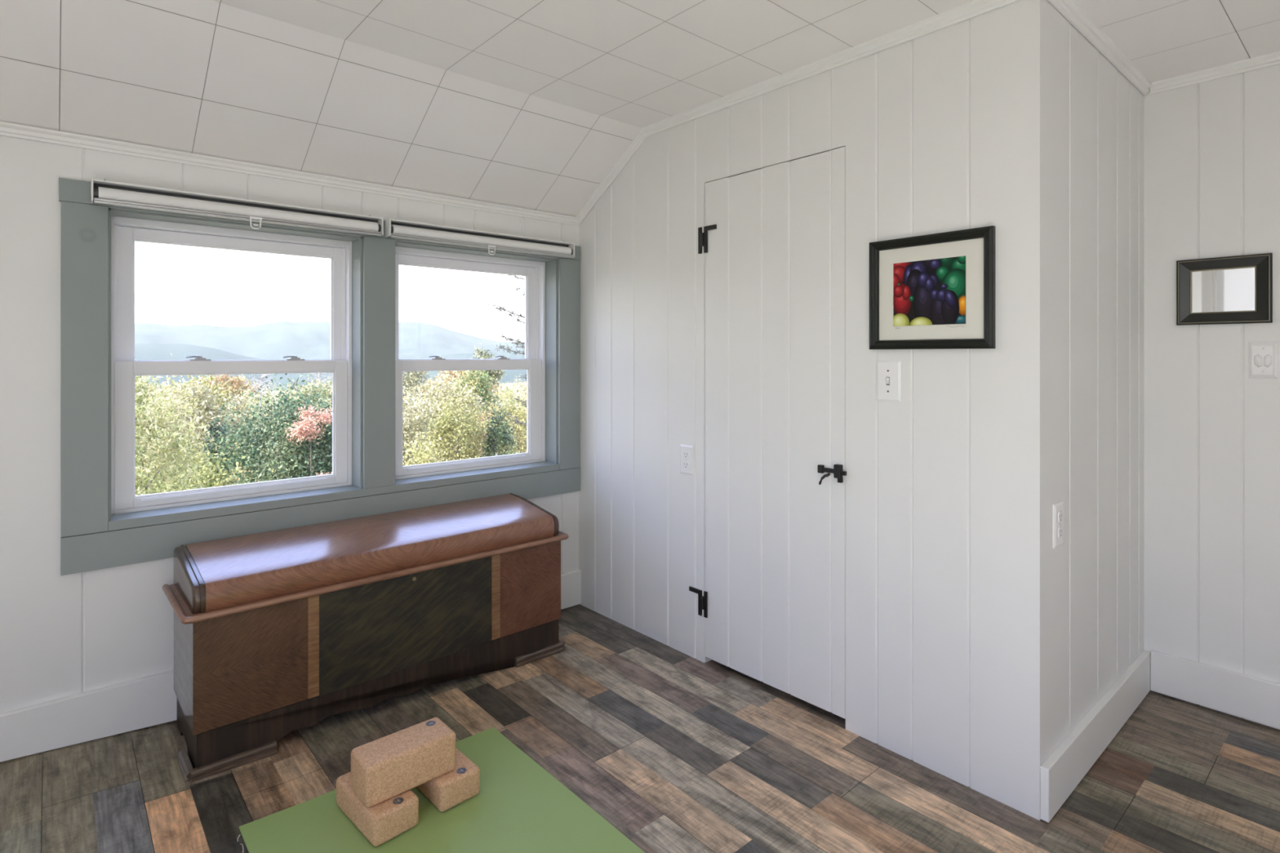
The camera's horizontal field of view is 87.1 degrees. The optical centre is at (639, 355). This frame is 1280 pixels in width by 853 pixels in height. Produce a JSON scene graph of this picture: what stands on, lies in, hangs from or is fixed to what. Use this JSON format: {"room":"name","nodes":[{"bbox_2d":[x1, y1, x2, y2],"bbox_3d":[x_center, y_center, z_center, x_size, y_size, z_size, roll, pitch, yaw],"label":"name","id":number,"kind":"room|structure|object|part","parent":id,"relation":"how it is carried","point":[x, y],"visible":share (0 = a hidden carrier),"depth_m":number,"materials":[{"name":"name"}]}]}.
{"room":"exercise studio","nodes":[
{"label":"exercise studio","id":0,"kind":"room"},
{"bbox_2d":[0,135,578,766],"bbox_3d":[-1.204,0.075,2.416,4.500,2.250,0.170,0,0,-41],"label":"wall","id":1,"kind":"structure","parent":0,"point":[66,635],"depth_m":1.90,"materials":[{"name":"white paint"}]},
{"bbox_2d":[111,215,351,514],"bbox_3d":[-1.375,0.030,2.319,0.717,0.915,0.080,0,0,-41],"label":"window","id":2,"kind":"structure","parent":1,"relation":"in","point":[125,231],"depth_m":2.24,"materials":[{"name":"white plastic"}]},
{"bbox_3d":[-1.386,-0.174,2.332,0.691,0.459,0.024,0,0,-41],"label":"sash","id":3,"kind":"part","parent":2,"relation":"part of","materials":[{"name":"white plastic"}]},
{"bbox_3d":[-1.367,0.248,2.309,0.691,0.458,0.024,0,0,-41],"label":"sash","id":4,"kind":"part","parent":2,"relation":"part of","materials":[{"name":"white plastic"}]},
{"bbox_3d":[-1.359,0.457,2.296,0.552,0.008,0.008,0,0,-41],"label":"lift rail","id":5,"kind":"part","parent":2,"relation":"part of","materials":[{"name":"white plastic"}]},
{"bbox_2d":[90,177,383,236],"bbox_3d":[-1.258,-0.458,2.195,0.824,0.100,0.052,0,0,-41],"label":"roller shade","id":6,"kind":"object","parent":1,"relation":"attached to","point":[105,192],"visible":1,"depth_m":2.14,"materials":[{"name":"white fabric"}]},
{"bbox_3d":[-1.274,-0.470,2.213,0.816,0.056,0.004,0,0,-41],"label":"rail","id":7,"kind":"part","parent":6,"relation":"part of","materials":[{"name":"grey plastic"}]},
{"bbox_2d":[0,121,580,225],"bbox_3d":[-1.515,-0.614,2.013,3.300,0.032,0.026,0,0,-41],"label":"trim","id":8,"kind":"structure","parent":1,"relation":"attached to","point":[6,129],"depth_m":2.22,"materials":[{"name":"white paint"}]},
{"bbox_2d":[0,569,581,762],"bbox_3d":[-1.518,1.060,2.016,3.300,0.169,0.018,0,0,-41],"label":"baseboard","id":9,"kind":"structure","parent":1,"relation":"attached to","point":[149,700],"depth_m":1.95,"materials":[{"name":"white paint"}]},
{"bbox_2d":[58,177,580,575],"bbox_3d":[-1.016,0.061,2.565,1.816,1.124,0.184,0,0,-41],"label":"trim","id":10,"kind":"structure","parent":1,"relation":"attached to","point":[92,538],"depth_m":2.32,"materials":[{"name":"grey paint"}]},
{"bbox_2d":[395,246,545,479],"bbox_3d":[-0.734,0.030,2.882,0.729,0.915,0.080,0,0,-41],"label":"window","id":11,"kind":"structure","parent":1,"relation":"in","point":[534,272],"depth_m":2.92,"materials":[{"name":"white plastic"}]},
{"bbox_3d":[-0.745,-0.174,2.895,0.703,0.459,0.024,0,0,-41],"label":"sash","id":12,"kind":"part","parent":11,"relation":"part of","materials":[{"name":"white plastic"}]},
{"bbox_3d":[-0.722,0.457,2.854,0.540,0.008,0.008,0,0,-41],"label":"lift rail","id":13,"kind":"part","parent":11,"relation":"part of","materials":[{"name":"white plastic"}]},
{"bbox_3d":[-0.725,0.248,2.872,0.703,0.458,0.024,0,0,-41],"label":"sash","id":14,"kind":"part","parent":11,"relation":"part of","materials":[{"name":"white plastic"}]},
{"bbox_2d":[385,217,574,258],"bbox_3d":[-0.618,-0.458,2.756,0.831,0.100,0.052,0,0,-41],"label":"roller shade","id":15,"kind":"object","parent":1,"relation":"attached to","point":[396,228],"visible":1,"depth_m":2.71,"materials":[{"name":"white fabric"}]},
{"bbox_3d":[-0.634,-0.470,2.774,0.823,0.056,0.004,0,0,-41],"label":"rail","id":16,"kind":"part","parent":15,"relation":"part of","materials":[{"name":"grey plastic"}]},
{"bbox_2d":[0,0,1279,216],"bbox_3d":[0.352,-0.819,0.642,4.600,0.582,4.890,0,0,-41],"label":"ceiling","id":17,"kind":"structure","parent":0,"point":[531,104],"depth_m":1.99,"materials":[{"name":"tile"}]},
{"bbox_2d":[0,604,1279,852],"bbox_3d":[0.332,1.129,0.657,4.512,0.049,4.900,0,0,-41],"label":"floor","id":18,"kind":"structure","parent":0,"point":[678,752],"depth_m":1.82,"materials":[{"name":"brown wood"}]},
{"bbox_2d":[161,493,568,782],"bbox_3d":[-0.859,0.868,2.329,1.264,0.564,0.363,0,0,-42],"label":"chest","id":19,"kind":"object","parent":18,"relation":"on","point":[277,633],"visible":0.99,"depth_m":2.11,"materials":[{"name":"brown wood"}]},
{"bbox_3d":[-1.304,0.645,1.946,0.030,0.118,0.336,0,0,-42],"label":"lid","id":20,"kind":"part","parent":19,"relation":"part of","materials":[{"name":"brown wood"}]},
{"bbox_3d":[-1.173,1.133,1.916,0.220,0.033,0.142,0,0,-42],"label":"foot moulding","id":21,"kind":"part","parent":19,"relation":"part of","materials":[{"name":"brown wood"}]},
{"bbox_3d":[-1.097,0.869,1.909,0.288,0.312,0.006,0,0,-42],"label":"chevron panel","id":22,"kind":"part","parent":19,"relation":"part of","materials":[{"name":"brown wood"}]},
{"bbox_3d":[-0.859,0.706,2.329,1.264,0.019,0.362,0,0,-42],"label":"bead moulding","id":23,"kind":"part","parent":19,"relation":"part of","materials":[{"name":"brown wood"}]},
{"bbox_3d":[-0.868,0.645,2.339,1.145,0.118,0.336,0,0,-42],"label":"lid","id":24,"kind":"part","parent":19,"relation":"part of","materials":[{"name":"brown wood"}]},
{"bbox_3d":[-0.750,0.870,2.222,0.582,0.314,0.006,0,0,-42],"label":"panel","id":25,"kind":"part","parent":19,"relation":"part of","materials":[{"name":"brown wood"}]},
{"bbox_3d":[-0.408,0.869,2.530,0.267,0.312,0.006,0,0,-42],"label":"chevron panel","id":26,"kind":"part","parent":19,"relation":"part of","materials":[{"name":"brown wood"}]},
{"bbox_3d":[-0.431,0.645,2.733,0.030,0.118,0.336,0,0,-42],"label":"lid","id":27,"kind":"part","parent":19,"relation":"part of","materials":[{"name":"brown wood"}]},
{"bbox_3d":[-0.416,1.133,2.598,0.222,0.033,0.142,0,0,-42],"label":"foot moulding","id":28,"kind":"part","parent":19,"relation":"part of","materials":[{"name":"brown wood"}]},
{"bbox_2d":[239,727,644,852],"bbox_3d":[-0.122,1.145,1.179,0.689,0.009,1.792,0,0,-41],"label":"yoga mat","id":29,"kind":"object","parent":18,"relation":"on","point":[519,806],"visible":0.68,"depth_m":1.64,"materials":[{"name":"green rubber"}]},
{"bbox_2d":[336,771,418,846],"bbox_3d":[-0.655,1.108,1.673,0.226,0.073,0.114,0,0,44],"label":"block","id":30,"kind":"object","parent":29,"relation":"on","point":[380,823],"visible":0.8,"depth_m":1.61,"materials":[{"name":"beige wood"}]},
{"bbox_2d":[351,717,455,807],"bbox_3d":[-0.594,1.021,1.699,0.231,0.100,0.114,0,0,-42],"label":"block","id":31,"kind":"object","parent":30,"relation":"on","point":[384,768],"visible":1,"depth_m":1.66,"materials":[{"name":"beige wood"}]},
{"bbox_2d":[416,747,479,812],"bbox_3d":[-0.532,1.108,1.794,0.114,0.073,0.226,0,0,-44],"label":"block","id":32,"kind":"object","parent":29,"relation":"on","point":[450,789],"visible":0.64,"depth_m":1.72,"materials":[{"name":"beige wood"}]},
{"bbox_2d":[578,0,1039,820],"bbox_3d":[0.367,0.110,2.400,0.040,2.120,1.927,0,0,-41],"label":"wall","id":33,"kind":"structure","parent":0,"point":[939,131],"depth_m":1.95,"materials":[{"name":"white paint"}]},
{"bbox_2d":[574,128,647,223],"bbox_3d":[-0.132,-0.767,2.918,0.026,0.322,0.485,0,0,-41],"label":"trim","id":34,"kind":"structure","parent":33,"relation":"attached to","point":[641,136],"depth_m":2.90,"materials":[{"name":"white paint"}]},
{"bbox_2d":[680,444,693,475],"bbox_3d":[0.178,0.401,2.578,0.008,0.112,0.072,0,0,-41],"label":"wall outlet","id":35,"kind":"object","parent":33,"relation":"attached to","point":[686,451],"visible":1,"depth_m":2.57,"materials":[{"name":"white plastic"}]},
{"bbox_2d":[682,461,688,469],"bbox_3d":[0.177,0.420,2.577,0.004,0.029,0.033,0,0,-41],"label":"receptacle","id":36,"kind":"object","parent":35,"relation":"attached to","point":[685,464],"depth_m":2.58,"materials":[{"name":"white plastic"}]},
{"bbox_2d":[682,450,688,458],"bbox_3d":[0.177,0.382,2.577,0.004,0.029,0.033,0,0,-41],"label":"receptacle","id":37,"kind":"object","parent":35,"relation":"attached to","point":[685,453],"depth_m":2.58,"materials":[{"name":"white plastic"}]},
{"bbox_2d":[688,146,846,719],"bbox_3d":[0.414,0.241,2.317,0.058,1.767,0.673,0,0,-41],"label":"door","id":38,"kind":"structure","parent":33,"relation":"in","point":[773,237],"depth_m":2.26,"materials":[{"name":"white paint"}]},
{"bbox_3d":[0.576,0.386,2.100,0.037,0.040,0.013,0,0,26],"label":"lever","id":39,"kind":"part","parent":38,"relation":"part of","materials":[{"name":"black metal"}]},
{"bbox_2d":[641,0,1019,136],"bbox_3d":[0.497,-0.911,2.201,0.026,0.036,1.456,0,0,-41],"label":"trim","id":40,"kind":"structure","parent":33,"relation":"attached to","point":[972,9],"depth_m":2.06,"materials":[{"name":"white paint"}]},
{"bbox_2d":[876,360,901,402],"bbox_3d":[0.719,0.075,1.955,0.018,0.119,0.074,0,0,-41],"label":"light switch","id":41,"kind":"object","parent":33,"relation":"attached to","point":[888,372],"visible":1,"depth_m":1.95,"materials":[{"name":"white plastic"}]},
{"bbox_2d":[869,225,995,349],"bbox_3d":[0.797,-0.175,1.865,0.018,0.316,0.348,0,0,-41],"label":"framed picture","id":42,"kind":"object","parent":33,"relation":"attached to","point":[935,291],"visible":1,"depth_m":1.85,"materials":[{"name":"black plastic"}]},
{"bbox_2d":[893,255,965,326],"bbox_3d":[0.799,-0.174,1.868,0.002,0.181,0.204,0,0,-41],"label":"print","id":43,"kind":"object","parent":42,"relation":"attached to","point":[929,291],"depth_m":1.86},
{"bbox_2d":[1040,0,1144,820],"bbox_3d":[1.350,0.110,2.007,1.000,2.120,0.040,0,0,-41],"label":"wall","id":44,"kind":"structure","parent":0,"point":[1092,116],"depth_m":1.92,"materials":[{"name":"white paint"}]},
{"bbox_2d":[1053,500,1064,548],"bbox_3d":[1.086,0.439,1.744,0.072,0.112,0.008,0,0,-41],"label":"wall outlet","id":45,"kind":"object","parent":44,"relation":"attached to","point":[1058,508],"visible":1,"depth_m":1.73,"materials":[{"name":"white plastic"}]},
{"bbox_2d":[1057,525,1062,538],"bbox_3d":[1.088,0.459,1.742,0.033,0.029,0.004,0,0,-41],"label":"receptacle","id":46,"kind":"object","parent":45,"relation":"attached to","point":[1060,527],"depth_m":1.74,"materials":[{"name":"white plastic"}]},
{"bbox_2d":[1057,511,1062,523],"bbox_3d":[1.088,0.419,1.742,0.033,0.029,0.004,0,0,-41],"label":"receptacle","id":47,"kind":"object","parent":45,"relation":"attached to","point":[1060,513],"depth_m":1.74,"materials":[{"name":"white plastic"}]},
{"bbox_2d":[1040,649,1150,822],"bbox_3d":[1.369,1.081,1.984,0.998,0.131,0.020,0,0,-41],"label":"baseboard","id":48,"kind":"structure","parent":44,"relation":"attached to","point":[1070,762],"depth_m":1.87,"materials":[{"name":"white paint"}]},
{"bbox_2d":[1048,0,1151,96],"bbox_3d":[1.372,-0.911,1.982,1.000,0.036,0.026,0,0,-41],"label":"trim","id":49,"kind":"structure","parent":44,"relation":"attached to","point":[1070,10],"depth_m":1.95,"materials":[{"name":"white paint"}]},
{"bbox_2d":[1144,63,1279,729],"bbox_3d":[2.007,0.075,2.107,0.120,2.250,4.870,0,0,-41],"label":"wall","id":50,"kind":"structure","parent":0,"point":[1212,147],"depth_m":2.19,"materials":[{"name":"white paint"}]},
{"bbox_2d":[1150,649,1279,728],"bbox_3d":[2.621,1.075,1.303,0.018,0.134,2.652,0,0,-41],"label":"baseboard","id":51,"kind":"structure","parent":50,"relation":"attached to","point":[1256,700],"depth_m":2.17,"materials":[{"name":"white paint"}]},
{"bbox_2d":[1150,50,1279,94],"bbox_3d":[2.617,-0.911,1.301,0.026,0.036,2.653,0,0,-41],"label":"trim","id":52,"kind":"structure","parent":50,"relation":"attached to","point":[1271,59],"depth_m":2.16,"materials":[{"name":"white paint"}]},
{"bbox_2d":[1176,253,1272,324],"bbox_3d":[1.869,-0.207,2.159,0.018,0.214,0.234,0,0,-41],"label":"wall mirror","id":53,"kind":"object","parent":50,"relation":"attached to","point":[1237,289],"visible":1,"depth_m":2.15,"materials":[{"name":"black metal"}]},
{"bbox_2d":[1191,266,1254,312],"bbox_3d":[1.872,-0.207,2.162,0.004,0.154,0.174,0,0,-41],"label":"mirror glass","id":54,"kind":"object","parent":53,"relation":"attached to","point":[1214,289],"depth_m":2.16,"materials":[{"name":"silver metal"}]},
{"bbox_2d":[1248,341,1278,378],"bbox_3d":[1.934,0.015,2.089,0.015,0.116,0.067,0,0,-41],"label":"wall plate","id":55,"kind":"object","parent":50,"relation":"attached to","point":[1263,355],"visible":1,"depth_m":2.09,"materials":[{"name":"white plastic"}]},
{"label":"outside","id":56,"kind":"structure","parent":0,"visible":0},
{"bbox_2d":[134,343,526,391],"bbox_3d":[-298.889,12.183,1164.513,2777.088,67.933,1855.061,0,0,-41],"label":"foothills","id":57,"kind":"structure","parent":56,"point":[142,351],"depth_m":1067.79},
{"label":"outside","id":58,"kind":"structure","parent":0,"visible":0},
{"bbox_2d":[135,382,526,482],"bbox_3d":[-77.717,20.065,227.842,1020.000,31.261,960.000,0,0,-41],"label":"ground","id":59,"kind":"structure","parent":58,"point":[509,384],"depth_m":96.88,"materials":[{"name":"green plant"}]},
{"bbox_2d":[135,375,164,435],"bbox_3d":[-28.705,3.588,36.874,4.262,6.627,4.440,0,0,10],"label":"tree","id":60,"kind":"object","parent":59,"relation":"on","point":[149,388],"visible":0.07,"depth_m":37.10,"materials":[{"name":"green plant"}]},
{"bbox_2d":[135,353,220,495],"bbox_3d":[-9.089,3.151,11.947,2.341,6.512,2.676,0,0,41],"label":"bush","id":61,"kind":"object","parent":59,"relation":"on","point":[153,420],"visible":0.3,"depth_m":12.02,"materials":[{"name":"green plant"}]},
{"bbox_2d":[137,374,238,481],"bbox_3d":[-16.041,3.204,23.961,3.158,5.864,3.033,0,0,36],"label":"birch tree","id":62,"kind":"object","parent":59,"relation":"on","point":[200,397],"visible":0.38,"depth_m":23.91,"materials":[{"name":"green plant"}]},
{"bbox_2d":[138,433,249,494],"bbox_3d":[-10.347,4.013,15.528,2.414,4.458,2.377,0,0,-41],"label":"maple","id":63,"kind":"object","parent":59,"relation":"on","point":[214,476],"visible":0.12,"depth_m":15.69,"materials":[{"name":"green plant"}]},
{"bbox_2d":[155,374,242,447],"bbox_3d":[-23.086,3.655,35.138,3.872,5.879,3.864,0,0,-18],"label":"tree","id":64,"kind":"object","parent":59,"relation":"on","point":[212,378],"visible":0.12,"depth_m":34.93,"materials":[{"name":"green plant"}]},
{"bbox_2d":[202,411,234,479],"bbox_3d":[-13.176,3.930,21.034,0.993,4.344,0.979,0,0,-20],"label":"spruce","id":65,"kind":"object","parent":59,"relation":"on","point":[216,434],"visible":0.31,"depth_m":20.97,"materials":[{"name":"green plant"}]},
{"bbox_2d":[187,373,258,409],"bbox_3d":[-33.254,4.251,53.617,5.539,6.199,3.541,0,0,-41],"label":"tree","id":66,"kind":"object","parent":59,"relation":"on","point":[237,383],"visible":0.23,"depth_m":53.67,"materials":[{"name":"green plant"}]},
{"bbox_2d":[195,390,266,451],"bbox_3d":[-25.232,4.355,41.178,5.646,5.209,4.266,0,0,-41],"label":"tree","id":67,"kind":"object","parent":59,"relation":"on","point":[238,408],"visible":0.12,"depth_m":41.27,"materials":[{"name":"green plant"}]},
{"bbox_2d":[240,373,275,450],"bbox_3d":[-20.355,3.618,36.002,1.571,5.643,1.534,0,0,-41],"label":"bare tree","id":68,"kind":"object","parent":59,"relation":"on","point":[264,375],"visible":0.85,"depth_m":36.04,"materials":[{"name":"green plant"}]},
{"bbox_2d":[203,373,332,484],"bbox_3d":[-10.514,3.210,20.577,4.338,5.732,4.283,0,0,31],"label":"bush","id":69,"kind":"object","parent":59,"relation":"on","point":[322,462],"visible":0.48,"depth_m":19.68,"materials":[{"name":"green plant"}]},
{"bbox_2d":[284,404,332,475],"bbox_3d":[-9.301,3.753,19.002,1.279,4.708,1.232,0,0,-15],"label":"sapling","id":70,"kind":"object","parent":59,"relation":"on","point":[305,428],"visible":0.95,"depth_m":19.00,"materials":[{"name":"pink plant"}]},
{"bbox_2d":[293,377,332,423],"bbox_3d":[-16.167,3.640,34.380,3.352,5.473,2.998,0,0,-41],"label":"poplar tree","id":71,"kind":"object","parent":59,"relation":"on","point":[330,391],"visible":0.12,"depth_m":34.00,"materials":[{"name":"green plant"}]},
{"bbox_2d":[303,373,332,402],"bbox_3d":[-21.234,3.793,44.662,2.328,6.126,2.087,0,0,-41],"label":"bare tree","id":72,"kind":"object","parent":59,"relation":"on","point":[317,374],"visible":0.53,"depth_m":44.54,"materials":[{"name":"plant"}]},
{"bbox_2d":[135,375,526,495],"bbox_3d":[-5.066,7.999,104.385,153.609,13.573,144.989,0,0,-41],"label":"hillside woods","id":73,"kind":"object","parent":59,"relation":"on","point":[499,393],"visible":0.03,"depth_m":49.06,"materials":[{"name":"green plant"}]},
{"bbox_2d":[402,371,439,431],"bbox_3d":[-16.543,3.717,48.748,4.183,6.469,3.934,0,0,-41],"label":"apple tree","id":74,"kind":"object","parent":59,"relation":"on","point":[412,376],"visible":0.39,"depth_m":48.23,"materials":[{"name":"green plant"}]},
{"bbox_2d":[402,381,442,466],"bbox_3d":[-8.609,3.508,23.762,3.130,5.146,2.888,0,0,-41],"label":"bush","id":75,"kind":"object","parent":59,"relation":"on","point":[413,413],"visible":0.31,"depth_m":23.69,"materials":[{"name":"green plant"}]},
{"bbox_2d":[402,425,452,466],"bbox_3d":[-5.130,3.938,16.146,2.310,4.604,1.799,0,0,-41],"label":"bush","id":76,"kind":"object","parent":59,"relation":"on","point":[429,459],"visible":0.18,"depth_m":15.87,"materials":[{"name":"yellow plant"}]},
{"bbox_2d":[402,370,497,459],"bbox_3d":[-9.050,3.471,32.345,4.126,5.818,4.599,0,0,6],"label":"tree","id":77,"kind":"object","parent":59,"relation":"on","point":[442,397],"visible":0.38,"depth_m":32.35,"materials":[{"name":"green plant"}]},
{"bbox_2d":[414,389,496,462],"bbox_3d":[-5.952,3.634,22.125,2.403,5.017,2.338,0,0,12],"label":"bush","id":78,"kind":"object","parent":59,"relation":"on","point":[446,424],"visible":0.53,"depth_m":21.72,"materials":[{"name":"green plant"}]},
{"bbox_2d":[419,370,502,410],"bbox_3d":[-16.772,3.432,61.864,8.850,5.780,4.788,0,0,-41],"label":"oak tree","id":79,"kind":"object","parent":59,"relation":"on","point":[450,372],"visible":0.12,"depth_m":60.83,"materials":[{"name":"green plant"}]},
{"bbox_2d":[437,355,504,448],"bbox_3d":[-9.685,3.333,38.840,3.535,6.824,4.184,0,0,19],"label":"tree","id":80,"kind":"object","parent":59,"relation":"on","point":[482,381],"visible":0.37,"depth_m":38.37,"materials":[{"name":"green plant"}]},
{"bbox_2d":[467,399,504,455],"bbox_3d":[-6.388,4.024,27.021,1.558,4.446,1.541,0,0,18],"label":"bush","id":81,"kind":"object","parent":59,"relation":"on","point":[484,411],"visible":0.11,"depth_m":27.17,"materials":[{"name":"green plant"}]},
{"bbox_2d":[466,342,506,407],"bbox_3d":[-10.840,3.079,47.130,2.880,7.850,2.687,0,0,-41],"label":"tree","id":82,"kind":"object","parent":59,"relation":"on","point":[491,372],"visible":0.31,"depth_m":46.97,"materials":[{"name":"green plant"}]},
{"bbox_2d":[479,401,518,457],"bbox_3d":[-4.806,3.876,23.119,1.418,4.646,1.198,0,0,-10],"label":"bush","id":83,"kind":"object","parent":59,"relation":"on","point":[500,434],"visible":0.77,"depth_m":22.96,"materials":[{"name":"green plant"}]},
{"bbox_2d":[483,274,526,426],"bbox_3d":[-1.947,0.486,16.850,3.791,11.701,3.484,0,0,-11],"label":"pine tree","id":84,"kind":"object","parent":59,"relation":"on","point":[500,308],"visible":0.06,"depth_m":15.99,"materials":[{"name":"green plant"}]},
{"bbox_2d":[492,379,526,454],"bbox_3d":[-5.166,3.681,28.227,2.660,5.351,2.685,0,0,-32],"label":"bush","id":85,"kind":"object","parent":59,"relation":"on","point":[522,416],"visible":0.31,"depth_m":27.93,"materials":[{"name":"green plant"}]},
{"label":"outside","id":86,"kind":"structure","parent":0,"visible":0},
{"bbox_2d":[134,320,524,359],"bbox_3d":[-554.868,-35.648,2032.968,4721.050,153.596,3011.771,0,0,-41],"label":"mountain range","id":87,"kind":"object","parent":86,"point":[308,340],"visible":0.18,"depth_m":1851.75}
]}

